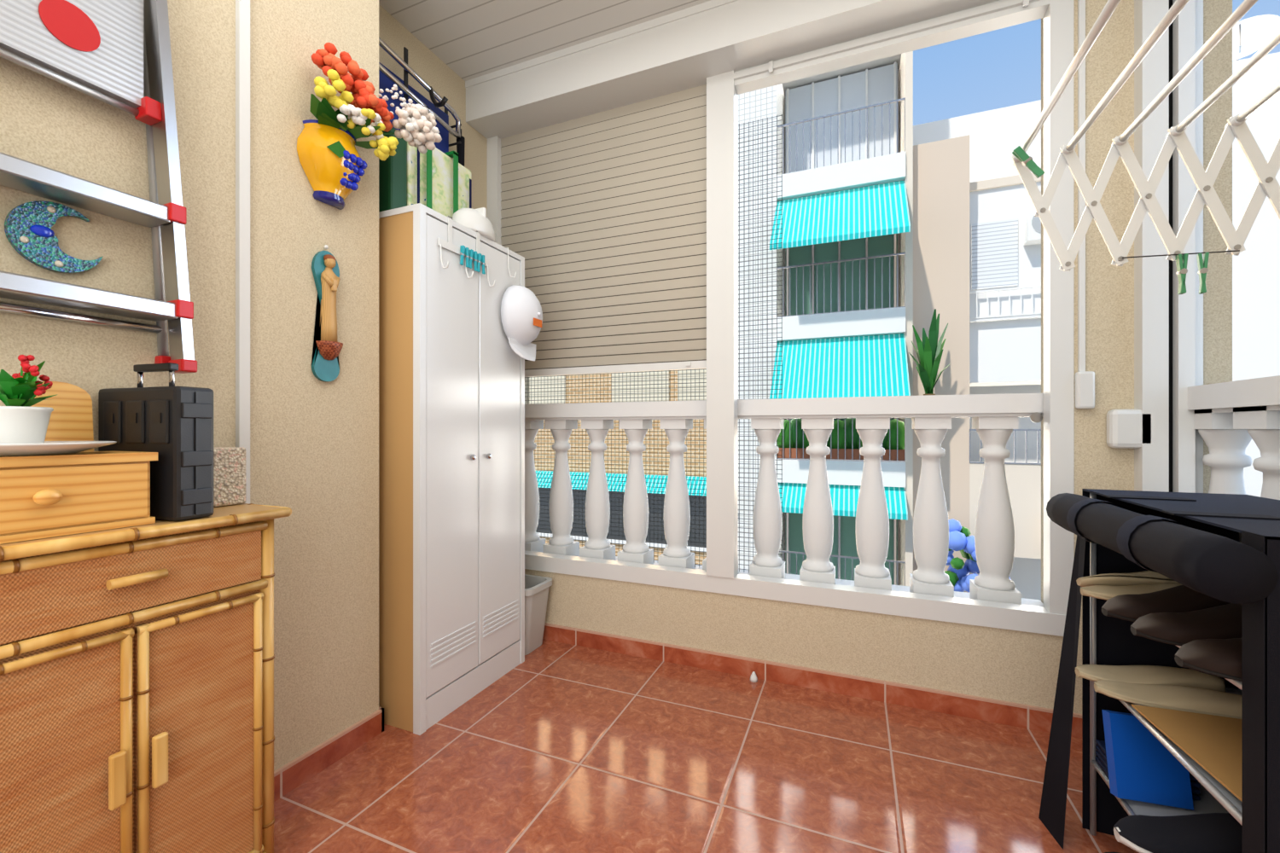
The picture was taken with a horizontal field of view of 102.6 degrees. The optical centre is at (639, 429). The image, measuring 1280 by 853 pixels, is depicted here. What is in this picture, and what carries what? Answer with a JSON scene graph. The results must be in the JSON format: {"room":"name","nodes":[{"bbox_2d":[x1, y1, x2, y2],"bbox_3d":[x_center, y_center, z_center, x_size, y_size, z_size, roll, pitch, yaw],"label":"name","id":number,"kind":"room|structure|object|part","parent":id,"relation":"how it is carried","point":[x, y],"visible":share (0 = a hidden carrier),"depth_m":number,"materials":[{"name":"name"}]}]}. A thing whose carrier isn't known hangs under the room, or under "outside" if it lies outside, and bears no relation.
{"room":"enclosed balcony","nodes":[
{"label":"enclosed balcony","id":0,"kind":"room"},
{"bbox_2d":[0,0,529,771],"bbox_3d":[-1.401,-0.325,1.097,0.571,2.650,3.950,0,0,23],"label":"wall","id":1,"kind":"structure","parent":0,"point":[244,72],"depth_m":1.38,"materials":[{"name":"beige paint"}]},
{"bbox_2d":[4,200,103,273],"bbox_3d":[-1.137,-0.374,0.999,0.018,0.132,0.130,0,0,23],"label":"ornament","id":2,"kind":"object","parent":1,"relation":"attached to","point":[27,226],"visible":1,"depth_m":0.98,"materials":[{"name":"teal ceramic"}]},
{"bbox_2d":[0,0,197,373],"bbox_3d":[-1.118,-0.593,0.947,0.094,0.935,0.468,0,0,23],"label":"step ladder","id":3,"kind":"object","parent":1,"relation":"attached to","point":[106,51],"visible":0.94,"depth_m":1.04,"materials":[{"name":"silver metal"}]},
{"bbox_2d":[311,244,343,381],"bbox_3d":[-0.914,-0.342,1.508,0.060,0.403,0.082,0,0,23],"label":"wall ornament","id":4,"kind":"object","parent":1,"relation":"attached to","point":[325,364],"visible":1,"depth_m":1.50,"materials":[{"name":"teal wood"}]},
{"bbox_2d":[273,707,383,802],"bbox_3d":[-1.296,0.963,0.965,0.266,0.075,3.386,0,0,23],"label":"baseboard","id":5,"kind":"structure","parent":1,"relation":"attached to","point":[296,772],"depth_m":1.51,"materials":[{"name":"tile"}]},
{"bbox_2d":[296,42,442,209],"bbox_3d":[-0.812,-0.882,1.568,0.178,0.429,0.392,0,0,39],"label":"flower vase","id":6,"kind":"object","parent":1,"relation":"attached to","point":[329,159],"visible":1,"depth_m":1.49,"materials":[{"name":"yellow ceramic"}]},
{"bbox_2d":[378,37,461,146],"bbox_3d":[-0.882,-1.385,2.045,0.196,0.230,0.522,0,0,23],"label":"wall rack","id":7,"kind":"object","parent":1,"relation":"attached to","point":[433,95],"visible":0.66,"depth_m":2.05,"materials":[{"name":"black metal"}]},
{"bbox_2d":[456,128,465,166],"bbox_3d":[-0.806,-1.187,2.306,0.040,0.316,0.045,0,0,23],"label":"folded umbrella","id":8,"kind":"object","parent":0,"point":[460,148],"depth_m":2.29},
{"bbox_2d":[378,0,710,81],"bbox_3d":[-0.187,-1.690,0.592,3.200,0.080,3.950,0,0,23],"label":"ceiling","id":9,"kind":"structure","parent":0,"point":[474,38],"depth_m":2.08,"materials":[{"name":"white wood"}]},
{"bbox_2d":[273,639,1139,852],"bbox_3d":[-0.187,1.030,0.592,3.200,0.060,3.950,0,0,23],"label":"floor","id":10,"kind":"structure","parent":0,"point":[574,748],"depth_m":1.47,"materials":[{"name":"tile"}]},
{"bbox_2d":[0,503,291,852],"bbox_3d":[-1.015,0.589,0.981,0.261,0.822,0.538,0,0,23],"label":"base cabinet","id":11,"kind":"object","parent":10,"relation":"on","point":[136,663],"visible":0.98,"depth_m":0.94,"materials":[{"name":"wicker"}]},
{"bbox_2d":[0,451,157,544],"bbox_3d":[-1.037,0.112,0.861,0.174,0.135,0.303,0,0,23],"label":"drawer box","id":12,"kind":"object","parent":11,"relation":"on","point":[49,496],"visible":0.99,"depth_m":0.87,"materials":[{"name":"brown wood"}]},
{"bbox_2d":[0,441,116,456],"bbox_3d":[-1.051,0.033,0.871,0.228,0.021,0.228,0,0,23],"label":"dinner plate","id":13,"kind":"object","parent":12,"relation":"on","point":[46,448],"visible":0.98,"depth_m":0.84,"materials":[{"name":"white ceramic"}]},
{"bbox_2d":[0,354,56,443],"bbox_3d":[-1.050,-0.047,0.864,0.123,0.167,0.088,0,0,23],"label":"potted plant","id":14,"kind":"object","parent":13,"relation":"on","point":[20,422],"visible":0.98,"depth_m":0.86,"materials":[{"name":"green plant"}]},
{"bbox_2d":[30,381,93,452],"bbox_3d":[-1.113,0.043,0.977,0.036,0.270,0.100,0,0,23],"label":"cutting board","id":15,"kind":"object","parent":12,"relation":"on","point":[71,419],"visible":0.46,"depth_m":0.99,"materials":[{"name":"brown wood"}]},
{"bbox_2d":[98,362,213,521],"bbox_3d":[-0.993,0.022,1.048,0.243,0.312,0.077,0,0,17],"label":"tool case","id":16,"kind":"object","parent":11,"relation":"on","point":[176,423],"visible":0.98,"depth_m":1.01,"materials":[{"name":"black plastic"}]},
{"bbox_2d":[213,447,245,507],"bbox_3d":[-1.003,0.112,1.216,0.096,0.135,0.075,0,0,23],"label":"box","id":17,"kind":"object","parent":11,"relation":"on","point":[229,462],"visible":0.55,"depth_m":1.20,"materials":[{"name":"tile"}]},
{"bbox_2d":[378,203,542,735],"bbox_3d":[-0.712,0.128,2.003,0.534,1.743,0.616,0,0,23],"label":"storage cabinet","id":18,"kind":"object","parent":10,"relation":"on","point":[451,380],"depth_m":1.78,"materials":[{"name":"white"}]},
{"bbox_2d":[378,127,407,212],"bbox_3d":[-0.927,-0.888,1.818,0.199,0.299,0.075,0,0,23],"label":"shopping bag","id":19,"kind":"object","parent":18,"relation":"on","point":[392,171],"visible":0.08,"depth_m":1.76,"materials":[{"name":"green"}]},
{"bbox_2d":[378,62,448,152],"bbox_3d":[-0.955,-1.069,2.076,0.022,0.661,0.470,0,0,23],"label":"beach chair","id":20,"kind":"object","parent":18,"relation":"on","point":[384,83],"visible":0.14,"depth_m":2.08,"materials":[{"name":"blue fabric"}]},
{"bbox_2d":[407,141,471,217],"bbox_3d":[-0.834,-0.912,2.007,0.207,0.347,0.335,0,0,23],"label":"shopping bag","id":21,"kind":"object","parent":18,"relation":"on","point":[437,181],"visible":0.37,"depth_m":1.95,"materials":[{"name":"green"}]},
{"bbox_2d":[437,215,495,286],"bbox_3d":[-0.632,-0.644,1.858,0.073,0.196,0.255,0,0,23],"label":"hook rack","id":22,"kind":"object","parent":18,"relation":"attached to","point":[478,259],"visible":0.99,"depth_m":1.85,"materials":[{"name":"white metal"}]},
{"bbox_2d":[452,207,495,242],"bbox_3d":[-0.647,-0.794,1.986,0.140,0.111,0.203,0,0,23],"label":"helmet","id":23,"kind":"object","parent":18,"relation":"on","point":[475,220],"visible":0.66,"depth_m":1.92,"materials":[{"name":"white plastic"}]},
{"bbox_3d":[-0.473,-0.511,2.111,0.135,0.465,0.212,0,0,34],"label":"baseball cap","id":24,"kind":"part","parent":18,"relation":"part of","materials":[{"name":"white fabric"}]},
{"bbox_2d":[524,574,552,655],"bbox_3d":[-0.622,0.850,2.384,0.400,0.299,0.212,0,0,23],"label":"plastic bin","id":25,"kind":"object","parent":10,"relation":"on","point":[537,588],"visible":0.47,"depth_m":2.31,"materials":[{"name":"grey plastic"}]},
{"bbox_2d":[749,671,757,682],"bbox_3d":[0.453,0.982,2.038,0.034,0.036,0.034,0,0,23],"label":"door stop","id":26,"kind":"object","parent":10,"relation":"on","point":[753,678],"visible":1,"depth_m":2.03,"materials":[{"name":"white"}]},
{"bbox_2d":[1038,488,1279,852],"bbox_3d":[1.088,0.574,0.961,0.390,0.853,0.622,0,0,23],"label":"shoe rack","id":27,"kind":"object","parent":10,"relation":"on","point":[1179,592],"visible":1,"depth_m":1.01,"materials":[{"name":"black"}]},
{"bbox_2d":[524,569,1063,709],"bbox_3d":[0.383,0.839,2.270,2.363,0.322,0.314,0,0,23],"label":"wall","id":28,"kind":"structure","parent":0,"point":[1015,666],"depth_m":1.96,"materials":[{"name":"beige paint"}]},
{"bbox_2d":[465,0,1073,636],"bbox_3d":[0.352,-0.486,2.196,2.363,2.328,0.475,0,0,23],"label":"window","id":29,"kind":"structure","parent":28,"relation":"in","point":[734,48],"depth_m":2.06,"materials":[{"name":"white"}]},
{"bbox_2d":[500,84,706,377],"bbox_3d":[-0.205,-0.859,2.370,1.073,1.202,0.026,0,0,23],"label":"roller shutter","id":30,"kind":"object","parent":29,"relation":"attached to","point":[605,212],"visible":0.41,"depth_m":2.33,"materials":[{"name":"brown plastic"}]},
{"bbox_2d":[524,114,782,573],"bbox_3d":[-0.016,-0.373,2.547,1.406,2.055,0.001,0,0,23],"label":"mesh screen","id":31,"kind":"object","parent":29,"relation":"attached to","point":[776,116],"visible":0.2,"depth_m":2.42,"materials":[{"name":"grey"}]},
{"bbox_3d":[0.396,0.276,2.302,2.355,0.802,0.245,0,0,23],"label":"balustrade","id":32,"kind":"part","parent":29,"relation":"part of","materials":[{"name":"white stone"}]},
{"bbox_2d":[542,622,1082,738],"bbox_3d":[0.412,0.963,2.082,2.539,0.075,0.011,0,0,23],"label":"baseboard","id":33,"kind":"structure","parent":28,"relation":"attached to","point":[1028,717],"depth_m":1.95,"materials":[{"name":"tile"}]},
{"bbox_2d":[1041,0,1232,714],"bbox_3d":[1.649,-0.325,1.743,0.379,2.650,0.314,0,0,23],"label":"wall","id":34,"kind":"structure","parent":0,"point":[1109,288],"depth_m":1.63,"materials":[{"name":"beige paint"}]},
{"bbox_2d":[1075,0,1094,408],"bbox_3d":[1.431,-0.757,1.649,0.048,1.385,0.028,0,0,23],"label":"conduit","id":35,"kind":"object","parent":34,"relation":"attached to","point":[1085,381],"visible":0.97,"depth_m":1.65,"materials":[{"name":"white plastic"}]},
{"bbox_2d":[1106,408,1151,448],"bbox_3d":[1.528,0.011,1.596,0.110,0.147,0.050,0,0,23],"label":"box","id":36,"kind":"object","parent":34,"relation":"attached to","point":[1125,430],"visible":0.79,"depth_m":1.58,"materials":[{"name":"white plastic"}]},
{"bbox_3d":[1.059,-0.325,-0.123,0.350,2.650,3.586,0,0,23],"label":"wall","id":37,"kind":"structure","parent":0,"visible":0},
{"bbox_2d":[1011,0,1279,294],"bbox_3d":[0.872,-0.403,0.620,0.577,0.333,0.644,0,0,23],"label":"drying rack","id":38,"kind":"object","parent":37,"relation":"attached to","point":[1265,171],"visible":1,"depth_m":0.90,"materials":[{"name":"white paint"}]},
{"bbox_2d":[1134,0,1279,500],"bbox_3d":[1.557,-0.486,1.267,0.269,2.328,0.636,0,0,23],"label":"window","id":39,"kind":"structure","parent":37,"relation":"in","point":[1168,325],"depth_m":1.54,"materials":[{"name":"white"}]},
{"bbox_3d":[1.601,0.276,1.252,0.175,0.802,0.622,0,0,23],"label":"balustrade","id":40,"kind":"part","parent":39,"relation":"part of","materials":[{"name":"white stone"}]},
{"label":"outside","id":41,"kind":"structure","parent":0,"visible":0},
{"bbox_3d":[6.339,9.150,15.234,80.000,0.300,57.000,0,0,23],"label":"ground","id":42,"kind":"structure","parent":41,"visible":0},
{"bbox_2d":[529,368,706,564],"bbox_3d":[-0.921,-1.500,16.332,9.750,21.000,9.350,0,0,23],"label":"apartment building","id":43,"kind":"structure","parent":42,"relation":"on","point":[676,395],"depth_m":11.43,"materials":[{"name":"beige brick"}]},
{"bbox_2d":[738,51,913,586],"bbox_3d":[4.970,-1.500,13.583,3.240,21.000,9.900,0,0,23],"label":"apartment building","id":44,"kind":"structure","parent":42,"relation":"on","point":[847,132],"depth_m":10.17,"materials":[{"name":"white paint"}]},
{"bbox_2d":[944,518,1010,593],"bbox_3d":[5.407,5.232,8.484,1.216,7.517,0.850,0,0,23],"label":"flowering shrub","id":45,"kind":"object","parent":42,"relation":"on","point":[958,572],"visible":0.36,"depth_m":8.34,"materials":[{"name":"blue plant"}]},
{"bbox_2d":[913,14,1279,601],"bbox_3d":[10.434,0.848,12.073,8.010,16.304,9.690,0,0,23],"label":"apartment building","id":46,"kind":"structure","parent":42,"relation":"on","point":[977,232],"depth_m":9.13,"materials":[{"name":"white paint"}]},
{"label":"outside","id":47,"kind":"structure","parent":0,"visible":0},
{"bbox_2d":[908,308,950,395],"bbox_3d":[4.949,-0.750,8.772,0.623,2.500,0.446,0,0,23],"label":"plant","id":48,"kind":"object","parent":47,"point":[929,352],"visible":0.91,"depth_m":8.70,"materials":[{"name":"green plant"}]}
]}

